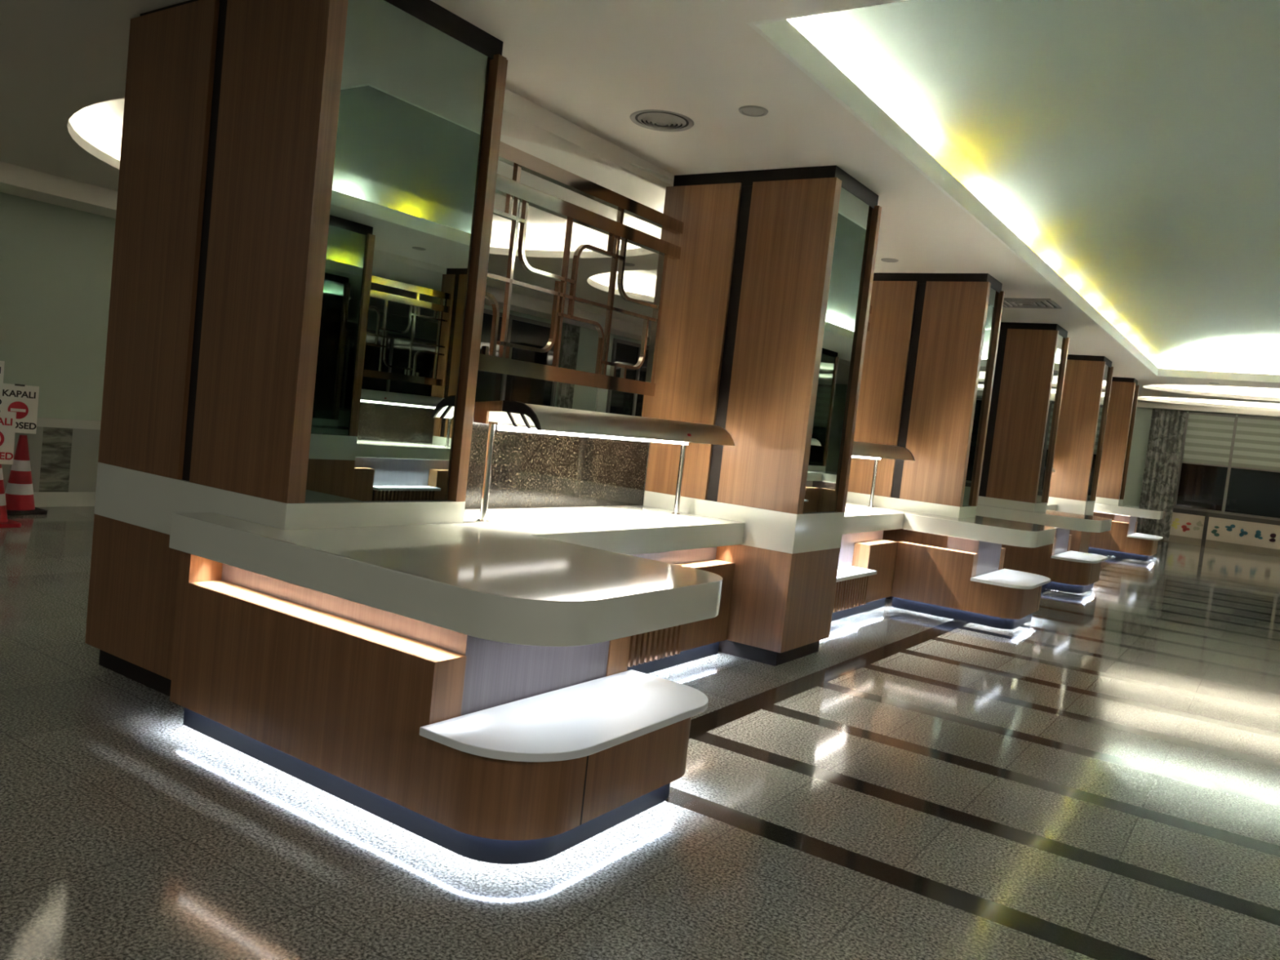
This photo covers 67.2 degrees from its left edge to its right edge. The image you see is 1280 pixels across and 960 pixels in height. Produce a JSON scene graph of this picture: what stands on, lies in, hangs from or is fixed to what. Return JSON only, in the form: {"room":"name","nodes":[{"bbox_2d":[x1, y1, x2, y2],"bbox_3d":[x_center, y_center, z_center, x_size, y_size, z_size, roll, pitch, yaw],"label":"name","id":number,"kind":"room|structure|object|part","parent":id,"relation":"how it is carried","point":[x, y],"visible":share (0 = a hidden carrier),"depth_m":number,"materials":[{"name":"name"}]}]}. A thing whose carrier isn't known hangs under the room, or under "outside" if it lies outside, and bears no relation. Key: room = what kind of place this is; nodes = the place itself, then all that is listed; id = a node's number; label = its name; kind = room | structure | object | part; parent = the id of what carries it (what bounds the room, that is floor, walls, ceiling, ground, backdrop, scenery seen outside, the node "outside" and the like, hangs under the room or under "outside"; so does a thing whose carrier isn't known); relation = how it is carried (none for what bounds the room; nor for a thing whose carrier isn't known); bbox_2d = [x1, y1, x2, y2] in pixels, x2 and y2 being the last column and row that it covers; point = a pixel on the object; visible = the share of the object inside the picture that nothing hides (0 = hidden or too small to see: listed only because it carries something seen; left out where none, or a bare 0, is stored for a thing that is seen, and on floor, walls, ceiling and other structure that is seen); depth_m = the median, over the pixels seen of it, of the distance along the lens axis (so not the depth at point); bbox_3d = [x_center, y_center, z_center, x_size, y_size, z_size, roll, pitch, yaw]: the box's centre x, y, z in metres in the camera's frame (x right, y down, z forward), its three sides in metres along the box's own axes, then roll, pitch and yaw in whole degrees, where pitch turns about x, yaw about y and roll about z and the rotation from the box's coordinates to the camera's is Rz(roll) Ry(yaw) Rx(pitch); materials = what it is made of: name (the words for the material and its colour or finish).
{"room":"cafeteria","nodes":[
{"label":"cafeteria","id":0,"kind":"room"},
{"bbox_2d":[0,360,4,409],"bbox_3d":[-6.017,-0.884,8.819,0.310,0.454,0.026,3,4,-38],"label":"sign","id":1,"kind":"object","parent":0,"point":[2,362],"visible":1,"depth_m":8.90,"materials":[{"name":"white plastic"}]},
{"bbox_2d":[0,191,649,421],"bbox_3d":[-2.518,-1.328,14.582,0.200,3.306,30.500,8,4,34],"label":"wall","id":2,"kind":"structure","parent":0,"point":[56,261],"depth_m":9.55,"materials":[{"name":"grey paint"}]},
{"bbox_2d":[1,426,100,492],"bbox_3d":[-5.671,-0.200,9.971,0.016,0.650,1.850,8,4,34],"label":"trim","id":3,"kind":"structure","parent":2,"relation":"attached to","point":[85,442],"depth_m":9.84,"materials":[{"name":"grey stone"}]},
{"bbox_2d":[39,426,72,492],"bbox_3d":[-4.462,-0.179,11.766,0.014,0.650,5.320,8,4,34],"label":"trim","id":4,"kind":"structure","parent":2,"relation":"attached to","point":[56,446],"depth_m":9.67,"materials":[{"name":"grey stone"}]},
{"bbox_2d":[33,492,95,506],"bbox_3d":[-7.066,0.174,7.983,0.022,0.150,14.500,8,4,34],"label":"baseboard","id":5,"kind":"structure","parent":2,"relation":"attached to","point":[41,499],"depth_m":9.78,"materials":[{"name":"grey stone"}]},
{"bbox_2d":[36,417,101,430],"bbox_3d":[-6.983,-0.590,7.935,0.025,0.090,14.500,8,4,34],"label":"trim","id":6,"kind":"structure","parent":2,"relation":"attached to","point":[41,422],"depth_m":9.72,"materials":[{"name":"grey stone"}]},
{"bbox_2d":[0,161,650,342],"bbox_3d":[-2.047,-2.678,14.280,0.580,0.178,30.500,8,4,34],"label":"trim","id":7,"kind":"structure","parent":2,"relation":"attached to","point":[16,180],"depth_m":9.20,"materials":[{"name":"white paint"}]},
{"bbox_2d":[473,308,562,416],"bbox_3d":[-2.074,-1.577,14.949,0.060,1.950,2.400,8,4,34],"label":"window","id":8,"kind":"structure","parent":2,"relation":"in","point":[491,386],"depth_m":15.16,"materials":[{"name":"black glass"}]},
{"bbox_2d":[556,323,580,408],"bbox_3d":[-1.278,-1.121,16.108,0.072,2.935,0.380,8,4,34],"label":"curtain","id":9,"kind":"object","parent":2,"relation":"hanging from","point":[571,332],"visible":0.34,"depth_m":16.05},
{"bbox_2d":[595,333,613,412],"bbox_3d":[-0.714,-1.113,17.091,0.030,2.960,0.280,8,4,34],"label":"trim","id":10,"kind":"structure","parent":2,"relation":"attached to","point":[602,394],"depth_m":17.07,"materials":[{"name":"grey paint"}]},
{"bbox_2d":[605,337,648,417],"bbox_3d":[0.469,-1.533,18.722,0.060,1.950,3.700,8,4,34],"label":"window","id":11,"kind":"structure","parent":2,"relation":"in","point":[624,352],"depth_m":17.62,"materials":[{"name":"black glass"}]},
{"bbox_2d":[0,0,666,328],"bbox_3d":[0.325,-2.415,12.678,6.325,0.001,30.500,8,4,34],"label":"ceiling","id":12,"kind":"structure","parent":0,"point":[59,59],"depth_m":5.99,"materials":[{"name":"white paint"}]},
{"bbox_2d":[66,97,124,168],"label":"light","id":13,"kind":"object","parent":12,"relation":"attached to","point":[95,130],"depth_m":7.90,"materials":[{"name":"white paint"}]},
{"bbox_2d":[488,213,511,255],"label":"light","id":14,"kind":"object","parent":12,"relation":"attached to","point":[501,226],"depth_m":10.75,"materials":[{"name":"white paint"}]},
{"bbox_2d":[524,205,567,257],"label":"light","id":15,"kind":"object","parent":12,"relation":"attached to","point":[545,233],"depth_m":10.56,"materials":[{"name":"white paint"}]},
{"bbox_2d":[520,169,617,221],"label":"light","id":16,"kind":"object","parent":12,"relation":"attached to","point":[527,179],"depth_m":8.86,"materials":[{"name":"white paint"}]},
{"bbox_2d":[500,134,666,213],"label":"light","id":17,"kind":"object","parent":12,"relation":"attached to","point":[634,188],"depth_m":7.93,"materials":[{"name":"white paint"}]},
{"bbox_2d":[569,222,608,257],"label":"light","id":18,"kind":"object","parent":12,"relation":"attached to","point":[580,235],"depth_m":10.38,"materials":[{"name":"white paint"}]},
{"bbox_2d":[586,271,610,292],"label":"light","id":19,"kind":"object","parent":12,"relation":"attached to","point":[601,282],"depth_m":12.82,"materials":[{"name":"white paint"}]},
{"bbox_2d":[624,262,635,266],"bbox_3d":[-0.134,-2.319,10.370,0.160,0.010,0.160,8,4,34],"label":"ceiling speaker","id":20,"kind":"object","parent":12,"relation":"attached to","point":[625,264],"visible":0.67,"depth_m":10.35,"materials":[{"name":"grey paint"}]},
{"bbox_2d":[622,270,657,302],"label":"light","id":21,"kind":"object","parent":12,"relation":"attached to","point":[639,284],"depth_m":13.32,"materials":[{"name":"white paint"}]},
{"bbox_2d":[622,213,662,239],"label":"light","id":22,"kind":"object","parent":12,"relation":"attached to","point":[631,221],"depth_m":9.76,"materials":[{"name":"white paint"}]},
{"bbox_2d":[0,506,1279,959],"bbox_3d":[5.385,1.554,9.221,19.460,0.080,30.500,8,4,34],"label":"floor","id":23,"kind":"structure","parent":0,"point":[1096,776],"depth_m":3.68,"materials":[{"name":"stone"}]},
{"bbox_2d":[0,463,21,528],"bbox_3d":[-5.569,0.023,8.277,0.380,0.735,0.380,8,4,34],"label":"traffic cone","id":24,"kind":"object","parent":23,"relation":"on","point":[5,522],"visible":0.99,"depth_m":8.28,"materials":[{"name":"red plastic"}]},
{"bbox_2d":[0,410,16,464],"bbox_3d":[-5.463,-0.365,8.132,0.310,0.454,0.026,3,4,-38],"label":"sign","id":25,"kind":"object","parent":24,"relation":"attached to","point":[7,419],"visible":1,"depth_m":8.19,"materials":[{"name":"white plastic"}]},
{"bbox_2d":[4,435,47,515],"bbox_3d":[-5.857,-0.059,9.111,0.380,0.735,0.380,8,4,34],"label":"traffic cone","id":26,"kind":"object","parent":23,"relation":"on","point":[19,493],"visible":0.91,"depth_m":9.05,"materials":[{"name":"plastic"}]},
{"bbox_2d":[0,382,39,434],"bbox_3d":[-5.824,-0.670,9.024,0.310,0.454,0.026,3,4,-38],"label":"sign","id":27,"kind":"object","parent":26,"relation":"on","point":[21,399],"visible":0.66,"depth_m":9.04,"materials":[{"name":"white"}]},
{"bbox_2d":[84,0,507,696],"bbox_3d":[-1.683,-0.584,4.670,1.505,3.205,1.014,8,4,34],"label":"pillar","id":28,"kind":"structure","parent":23,"relation":"on","point":[306,192],"depth_m":4.23,"materials":[{"name":"brown wood"}]},
{"bbox_3d":[-2.240,-1.097,4.455,0.699,2.118,0.022,8,4,34],"label":"wood panel","id":29,"kind":"part","parent":28,"relation":"part of","materials":[{"name":"brown wood"}]},
{"bbox_3d":[-1.588,-1.000,4.015,0.699,2.118,0.022,8,4,34],"label":"wood panel","id":30,"kind":"part","parent":28,"relation":"part of","materials":[{"name":"brown wood"}]},
{"bbox_3d":[-1.056,-0.958,4.244,0.019,2.115,0.826,8,4,34],"label":"mirror panel","id":31,"kind":"part","parent":28,"relation":"part of","materials":[{"name":"grey metal"}]},
{"bbox_3d":[-1.035,-0.990,4.835,0.699,2.118,0.022,8,4,34],"label":"wood panel","id":32,"kind":"part","parent":28,"relation":"part of","materials":[{"name":"brown wood"}]},
{"bbox_2d":[478,141,684,396],"bbox_3d":[-0.405,-1.183,5.756,0.060,1.207,2.207,8,4,34],"label":"lattice","id":33,"kind":"object","parent":28,"relation":"attached to","point":[520,160],"visible":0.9,"depth_m":5.72,"materials":[{"name":"brown metal"}]},
{"bbox_3d":[-0.501,-0.628,5.736,0.060,0.087,2.072,8,4,34],"label":"rail","id":34,"kind":"part","parent":33,"relation":"part of","materials":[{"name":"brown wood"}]},
{"bbox_3d":[0.112,-1.094,6.541,0.044,0.870,0.040,8,4,34],"label":"post","id":35,"kind":"part","parent":33,"relation":"part of","materials":[{"name":"brown metal"}]},
{"bbox_2d":[169,551,708,864],"bbox_3d":[-0.812,0.789,3.959,2.002,0.753,1.228,8,4,34],"label":"counter","id":36,"kind":"object","parent":23,"relation":"on","point":[479,749],"depth_m":3.46,"materials":[{"name":"brown wood"}]},
{"bbox_3d":[-0.973,0.699,4.077,1.443,0.623,0.858,8,4,34],"label":"recessed panel","id":37,"kind":"part","parent":36,"relation":"part of","materials":[{"name":"grey laminate"}]},
{"bbox_2d":[168,505,745,646],"bbox_3d":[-0.171,0.349,4.852,2.016,0.146,3.407,8,4,34],"label":"countertop","id":38,"kind":"structure","parent":36,"relation":"on","point":[554,576],"depth_m":3.60,"materials":[{"name":"white stone"}]},
{"bbox_2d":[464,421,650,509],"bbox_3d":[-0.572,-0.086,5.857,0.026,0.509,2.206,8,4,34],"label":"partition panel","id":39,"kind":"object","parent":38,"relation":"on","point":[529,469],"visible":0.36,"depth_m":5.92,"materials":[{"name":"brown glass"}]},
{"bbox_2d":[473,400,734,522],"bbox_3d":[-0.128,-0.072,5.517,0.433,0.618,1.956,8,4,34],"label":"light canopy","id":40,"kind":"object","parent":38,"relation":"on","point":[508,415],"visible":1,"depth_m":5.03,"materials":[{"name":"silver metal"}]},
{"bbox_3d":[-0.763,-0.040,4.821,0.036,0.480,0.036,8,4,34],"label":"post","id":41,"kind":"part","parent":40,"relation":"part of","materials":[{"name":"silver metal"}]},
{"bbox_3d":[-0.211,-0.275,5.586,0.090,0.012,1.900,8,4,34],"label":"rail","id":42,"kind":"part","parent":40,"relation":"part of","materials":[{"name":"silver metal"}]},
{"bbox_3d":[0.265,-0.022,6.347,0.036,0.480,0.036,8,4,34],"label":"post","id":43,"kind":"part","parent":40,"relation":"part of","materials":[{"name":"silver metal"}]},
{"bbox_2d":[626,546,734,673],"bbox_3d":[-0.061,0.776,5.495,0.295,0.753,2.216,8,4,34],"label":"counter","id":44,"kind":"object","parent":23,"relation":"on","point":[651,651],"depth_m":6.03,"materials":[{"name":"brown wood"}]},
{"bbox_3d":[-0.154,0.696,5.559,0.052,0.623,2.216,8,4,34],"label":"recessed panel","id":45,"kind":"part","parent":44,"relation":"part of","materials":[{"name":"brown laminate"}]},
{"bbox_2d":[641,164,881,666],"bbox_3d":[0.767,-0.448,6.767,1.281,3.205,0.793,8,4,34],"label":"pillar","id":46,"kind":"structure","parent":23,"relation":"on","point":[766,299],"depth_m":6.36,"materials":[{"name":"brown wood"}]},
{"bbox_3d":[0.317,-0.953,6.613,0.587,2.118,0.022,8,4,34],"label":"wood panel","id":47,"kind":"part","parent":46,"relation":"part of","materials":[{"name":"brown wood"}]},
{"bbox_3d":[0.877,-0.870,6.234,0.587,2.118,0.022,8,4,34],"label":"wood panel","id":48,"kind":"part","parent":46,"relation":"part of","materials":[{"name":"brown wood"}]},
{"bbox_3d":[1.302,-0.836,6.403,0.019,2.115,0.605,8,4,34],"label":"mirror panel","id":49,"kind":"part","parent":46,"relation":"part of","materials":[{"name":"grey metal"}]},
{"bbox_2d":[866,305,871,331],"bbox_3d":[1.441,-1.152,8.495,0.060,1.207,2.813,8,4,34],"label":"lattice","id":50,"kind":"object","parent":46,"relation":"attached to","point":[870,308],"visible":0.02,"depth_m":9.59,"materials":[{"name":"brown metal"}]},
{"bbox_2d":[831,530,897,621],"bbox_3d":[1.673,0.806,8.067,0.295,0.753,2.398,8,4,34],"label":"counter","id":51,"kind":"object","parent":23,"relation":"on","point":[867,561],"depth_m":8.48,"materials":[{"name":"brown wood"}]},
{"bbox_3d":[1.580,0.726,8.131,0.052,0.623,2.398,8,4,34],"label":"recessed panel","id":52,"kind":"part","parent":51,"relation":"part of","materials":[{"name":"grey laminate"}]},
{"bbox_2d":[846,272,1004,599],"bbox_3d":[2.734,-0.413,9.665,1.283,3.205,0.587,8,4,34],"label":"pillar","id":53,"kind":"structure","parent":23,"relation":"on","point":[931,343],"depth_m":9.34,"materials":[{"name":"brown wood"}]},
{"bbox_3d":[2.341,-0.917,9.596,0.588,2.118,0.022,8,4,34],"label":"wood panel","id":54,"kind":"part","parent":53,"relation":"part of","materials":[{"name":"brown wood"}]},
{"bbox_3d":[2.902,-0.833,9.217,0.588,2.118,0.022,8,4,34],"label":"wood panel","id":55,"kind":"part","parent":53,"relation":"part of","materials":[{"name":"brown wood"}]},
{"bbox_3d":[3.270,-0.800,9.300,0.019,2.115,0.399,8,4,34],"label":"mirror panel","id":56,"kind":"part","parent":53,"relation":"part of","materials":[{"name":"grey"}]},
{"bbox_2d":[891,528,1050,629],"bbox_3d":[2.872,0.853,9.411,2.015,0.753,1.228,8,4,34],"label":"counter","id":57,"kind":"object","parent":23,"relation":"on","point":[966,580],"depth_m":8.79,"materials":[{"name":"brown wood"}]},
{"bbox_2d":[842,502,1055,547],"bbox_3d":[2.239,0.392,8.413,2.030,0.146,3.589,8,4,34],"label":"countertop","id":58,"kind":"structure","parent":57,"relation":"on","point":[858,517],"depth_m":8.64,"materials":[{"name":"white stone"}]},
{"bbox_2d":[851,441,915,507],"bbox_3d":[1.755,-0.039,8.311,0.433,0.618,2.390,8,4,34],"label":"light canopy","id":59,"kind":"object","parent":58,"relation":"on","point":[860,450],"visible":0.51,"depth_m":8.72,"materials":[{"name":"silver metal"}]},
{"bbox_3d":[2.261,0.012,9.307,0.036,0.480,0.036,8,4,34],"label":"post","id":60,"kind":"part","parent":59,"relation":"part of","materials":[{"name":"silver metal"}]},
{"bbox_3d":[2.697,0.762,9.521,1.443,0.623,0.858,8,4,34],"label":"recessed panel","id":61,"kind":"part","parent":57,"relation":"part of","materials":[{"name":"grey laminate"}]},
{"bbox_2d":[977,322,1070,511],"bbox_3d":[4.598,-0.382,12.446,1.283,3.205,0.737,8,4,34],"label":"pillar","id":62,"kind":"structure","parent":23,"relation":"on","point":[1030,366],"depth_m":11.98,"materials":[{"name":"brown wood"}]},
{"bbox_3d":[4.164,-0.886,12.315,0.588,2.118,0.022,8,4,34],"label":"wood panel","id":63,"kind":"part","parent":62,"relation":"part of","materials":[{"name":"brown wood"}]},
{"bbox_3d":[5.134,-0.769,12.081,0.019,2.115,0.549,8,4,34],"label":"mirror panel","id":64,"kind":"part","parent":62,"relation":"part of","materials":[{"name":"grey metal"}]},
{"bbox_2d":[1001,527,1107,593],"bbox_3d":[4.830,0.886,12.333,1.996,0.753,1.228,8,4,34],"label":"counter","id":65,"kind":"object","parent":23,"relation":"on","point":[1068,571],"depth_m":11.64,"materials":[{"name":"brown wood"}]},
{"bbox_2d":[975,503,1111,532],"bbox_3d":[5.512,0.447,13.287,2.010,0.146,3.554,8,4,34],"label":"countertop","id":66,"kind":"structure","parent":65,"relation":"on","point":[1052,517],"depth_m":11.68,"materials":[{"name":"white stone"}]},
{"bbox_3d":[4.672,0.796,12.450,1.443,0.623,0.858,8,4,34],"label":"recessed panel","id":67,"kind":"part","parent":65,"relation":"part of","materials":[{"name":"grey laminate"}]},
{"bbox_2d":[1047,354,1113,553],"bbox_3d":[6.532,-0.344,15.248,1.283,3.205,0.813,8,4,34],"label":"pillar","id":68,"kind":"structure","parent":23,"relation":"on","point":[1087,382],"depth_m":14.71,"materials":[{"name":"brown wood"}]},
{"bbox_3d":[6.636,-0.766,14.706,0.588,2.118,0.022,8,4,34],"label":"wood panel","id":69,"kind":"part","parent":68,"relation":"part of","materials":[{"name":"brown wood"}]},
{"bbox_3d":[7.067,-0.732,14.883,0.019,2.115,0.625,8,4,34],"label":"mirror panel","id":70,"kind":"part","parent":68,"relation":"part of","materials":[{"name":"grey metal"}]},
{"bbox_2d":[1093,377,1139,520],"bbox_3d":[8.357,-0.313,17.957,1.283,3.205,0.552,8,4,34],"label":"pillar","id":71,"kind":"structure","parent":23,"relation":"on","point":[1124,392],"depth_m":17.48,"materials":[{"name":"brown wood"}]},
{"bbox_3d":[8.535,-0.733,17.523,0.588,2.118,0.022,8,4,34],"label":"wood panel","id":72,"kind":"part","parent":71,"relation":"part of","materials":[{"name":"brown wood"}]},
{"bbox_3d":[8.893,-0.700,17.591,0.019,2.115,0.364,8,4,34],"label":"mirror panel","id":73,"kind":"part","parent":71,"relation":"part of","materials":[{"name":"grey"}]},
{"bbox_2d":[1088,511,1163,560],"bbox_3d":[8.463,0.948,17.723,1.996,0.753,1.228,8,4,34],"label":"counter","id":74,"kind":"object","parent":23,"relation":"on","point":[1122,540],"depth_m":17.05,"materials":[{"name":"brown wood"}]},
{"bbox_3d":[8.297,0.858,17.827,1.443,0.623,0.858,8,4,34],"label":"recessed panel","id":75,"kind":"part","parent":74,"relation":"part of","materials":[{"name":"grey laminate"}]},
{"bbox_2d":[1093,502,1165,519],"bbox_3d":[7.899,0.488,16.827,2.010,0.146,3.342,8,4,34],"label":"countertop","id":76,"kind":"structure","parent":74,"relation":"on","point":[1127,510],"depth_m":16.95,"materials":[{"name":"white"}]},
{"bbox_2d":[431,0,1279,408],"bbox_3d":[5.783,-1.659,8.990,6.675,0.001,30.500,8,4,34],"label":"ceiling","id":77,"kind":"structure","parent":0,"point":[593,64],"depth_m":5.23,"materials":[{"name":"white paint"}]},
{"bbox_2d":[502,88,674,188],"bbox_3d":[2.982,-2.048,10.883,0.130,0.056,30.500,8,4,34],"label":"trim","id":78,"kind":"structure","parent":77,"relation":"attached to","point":[513,104],"depth_m":5.89,"materials":[{"name":"white paint"}]},
{"bbox_2d":[630,109,693,131],"bbox_3d":[0.124,-2.044,5.513,0.370,0.028,0.370,8,4,34],"label":"ceiling vent","id":79,"kind":"object","parent":77,"relation":"in","point":[652,119],"visible":1,"depth_m":5.47,"materials":[{"name":"white metal"}]},
{"bbox_3d":[0.124,-2.044,5.513,0.134,0.028,0.134,8,4,34],"label":"ring blade","id":80,"kind":"part","parent":79,"relation":"part of","materials":[{"name":"grey paint"}]},
{"bbox_3d":[0.124,-2.046,5.513,0.184,0.024,0.184,8,4,34],"label":"ring blade","id":81,"kind":"part","parent":79,"relation":"part of","materials":[{"name":"grey paint"}]},
{"bbox_3d":[0.124,-2.048,5.513,0.234,0.020,0.234,8,4,34],"label":"ring blade","id":82,"kind":"part","parent":79,"relation":"part of","materials":[{"name":"grey paint"}]},
{"bbox_3d":[0.125,-2.050,5.512,0.284,0.016,0.284,8,4,34],"label":"ring blade","id":83,"kind":"part","parent":79,"relation":"part of","materials":[{"name":"grey paint"}]},
{"bbox_2d":[738,105,768,116],"bbox_3d":[0.609,-1.979,5.173,0.160,0.010,0.160,8,4,34],"label":"ceiling speaker","id":84,"kind":"object","parent":77,"relation":"attached to","point":[748,110],"visible":1,"depth_m":5.15,"materials":[{"name":"grey paint"}]},
{"bbox_2d":[742,108,764,115],"bbox_3d":[0.609,-1.978,5.173,0.116,0.009,0.116,8,4,34],"label":"grille","id":85,"kind":"object","parent":84,"relation":"attached to","point":[745,111],"depth_m":5.16,"materials":[{"name":"white metal"}]},
{"bbox_2d":[880,257,898,262],"bbox_3d":[2.299,-2.022,8.870,0.160,0.010,0.160,8,4,34],"label":"ceiling speaker","id":86,"kind":"object","parent":77,"relation":"attached to","point":[885,260],"visible":1,"depth_m":8.85,"materials":[{"name":"grey paint"}]},
{"bbox_2d":[883,259,895,262],"bbox_3d":[2.299,-2.021,8.871,0.116,0.009,0.116,8,4,34],"label":"grille","id":87,"kind":"object","parent":86,"relation":"attached to","point":[885,260],"depth_m":8.87,"materials":[{"name":"white metal"}]},
{"bbox_2d":[746,0,1279,382],"bbox_3d":[6.006,-1.728,9.417,3.249,0.132,15.074,8,4,34],"label":"trim","id":88,"kind":"structure","parent":77,"relation":"attached to","point":[780,33],"depth_m":5.86,"materials":[{"name":"white paint"}]},
{"bbox_2d":[1003,297,1062,308],"bbox_3d":[4.188,-1.908,10.430,0.600,0.021,0.600,8,4,34],"label":"ceiling vent","id":89,"kind":"object","parent":77,"relation":"in","point":[1028,303],"visible":0.89,"depth_m":10.37,"materials":[{"name":"grey metal"}]},
{"bbox_3d":[4.188,-1.908,10.430,0.180,0.021,0.180,8,4,34],"label":"square blade","id":90,"kind":"part","parent":89,"relation":"part of","materials":[{"name":"grey paint"}]},
{"bbox_3d":[4.188,-1.910,10.430,0.320,0.018,0.320,8,4,34],"label":"square blade","id":91,"kind":"part","parent":89,"relation":"part of","materials":[{"name":"grey paint"}]},
{"bbox_3d":[4.188,-1.911,10.430,0.460,0.015,0.460,8,4,34],"label":"square blade","id":92,"kind":"part","parent":89,"relation":"part of","materials":[{"name":"grey paint"}]},
{"bbox_3d":[4.189,-1.917,10.430,0.560,0.003,0.560,8,4,34],"label":"plate","id":93,"kind":"part","parent":89,"relation":"part of","materials":[{"name":"grey metal"}]},
{"bbox_2d":[1137,396,1279,411],"bbox_3d":[13.653,-1.659,20.208,6.440,0.325,2.740,8,4,34],"label":"light","id":94,"kind":"object","parent":77,"relation":"attached to","point":[1268,406],"visible":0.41,"depth_m":21.94,"materials":[{"name":"white paint"}]},
{"bbox_2d":[1142,384,1279,401],"bbox_3d":[11.864,-1.690,17.554,5.040,0.325,3.140,8,4,34],"label":"light","id":95,"kind":"object","parent":77,"relation":"attached to","point":[1233,392],"visible":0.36,"depth_m":19.27,"materials":[{"name":"white paint"}]},
{"bbox_2d":[786,0,1279,374],"bbox_3d":[6.039,-2.038,9.398,3.579,0.710,15.404,8,4,34],"label":"recessed ceiling","id":96,"kind":"structure","parent":0,"point":[1133,146],"depth_m":6.63,"materials":[{"name":"grey paint"}]},
{"bbox_2d":[1122,407,1279,521],"bbox_3d":[14.145,0.022,21.846,19.460,3.306,0.200,8,4,34],"label":"wall","id":97,"kind":"structure","parent":0,"point":[1143,415],"depth_m":23.19,"materials":[{"name":"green paint"}]},
{"bbox_2d":[1135,408,1186,541],"bbox_3d":[12.330,-0.133,22.814,0.720,3.070,0.072,8,4,34],"label":"curtain","id":98,"kind":"object","parent":97,"relation":"hanging from","point":[1166,429],"visible":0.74,"depth_m":22.79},
{"bbox_2d":[1160,512,1204,546],"bbox_3d":[12.526,1.104,22.775,1.370,0.700,0.048,8,4,34],"label":"board","id":99,"kind":"object","parent":97,"relation":"attached to","point":[1188,529],"visible":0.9,"depth_m":22.56,"materials":[{"name":"beige"}]},
{"bbox_2d":[1200,511,1209,546],"bbox_3d":[13.125,1.143,22.364,0.080,0.800,0.060,8,4,34],"label":"trim","id":100,"kind":"structure","parent":97,"relation":"attached to","point":[1206,516],"depth_m":22.34,"materials":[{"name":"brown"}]},
{"bbox_2d":[1136,401,1279,417],"bbox_3d":[14.152,-1.469,21.527,6.500,0.106,0.350,8,4,34],"label":"trim","id":101,"kind":"structure","parent":97,"relation":"attached to","point":[1145,405],"depth_m":22.09,"materials":[{"name":"white paint"}]},
{"bbox_2d":[1173,413,1279,520],"bbox_3d":[14.776,-0.149,21.266,5.060,2.250,0.060,8,4,34],"label":"window","id":102,"kind":"structure","parent":97,"relation":"in","point":[1228,491],"depth_m":22.10,"materials":[{"name":"black glass"}]},
{"bbox_2d":[1182,411,1235,467],"bbox_3d":[13.152,-0.947,22.286,0.940,1.215,0.060,8,4,34],"label":"zebra blind","id":103,"kind":"object","parent":102,"relation":"attached to","point":[1208,440],"visible":1,"depth_m":22.27,"materials":[{"name":"beige fabric"}]},
{"bbox_3d":[13.213,-1.516,22.251,0.940,0.070,0.060,8,4,34],"label":"head rail","id":104,"kind":"part","parent":103,"relation":"part of","materials":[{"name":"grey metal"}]},
{"bbox_2d":[1231,414,1279,472],"bbox_3d":[14.065,-0.811,21.669,1.200,1.215,0.060,8,4,34],"label":"zebra blind","id":105,"kind":"object","parent":102,"relation":"attached to","point":[1256,446],"visible":1,"depth_m":21.75,"materials":[{"name":"beige fabric"}]},
{"bbox_3d":[14.126,-1.380,21.634,1.200,0.070,0.060,8,4,34],"label":"head rail","id":106,"kind":"part","parent":105,"relation":"part of","materials":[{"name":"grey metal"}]},
{"bbox_2d":[1173,507,1279,525],"bbox_3d":[14.366,0.975,21.536,5.760,0.100,0.050,8,4,34],"label":"trim","id":107,"kind":"structure","parent":97,"relation":"attached to","point":[1175,510],"depth_m":22.09,"materials":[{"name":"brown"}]},
{"bbox_2d":[1204,516,1279,556],"bbox_3d":[13.875,1.305,21.863,1.750,0.700,0.048,8,4,34],"label":"board","id":108,"kind":"object","parent":97,"relation":"attached to","point":[1257,538],"visible":1,"depth_m":21.93,"materials":[{"name":"beige"}]}
]}

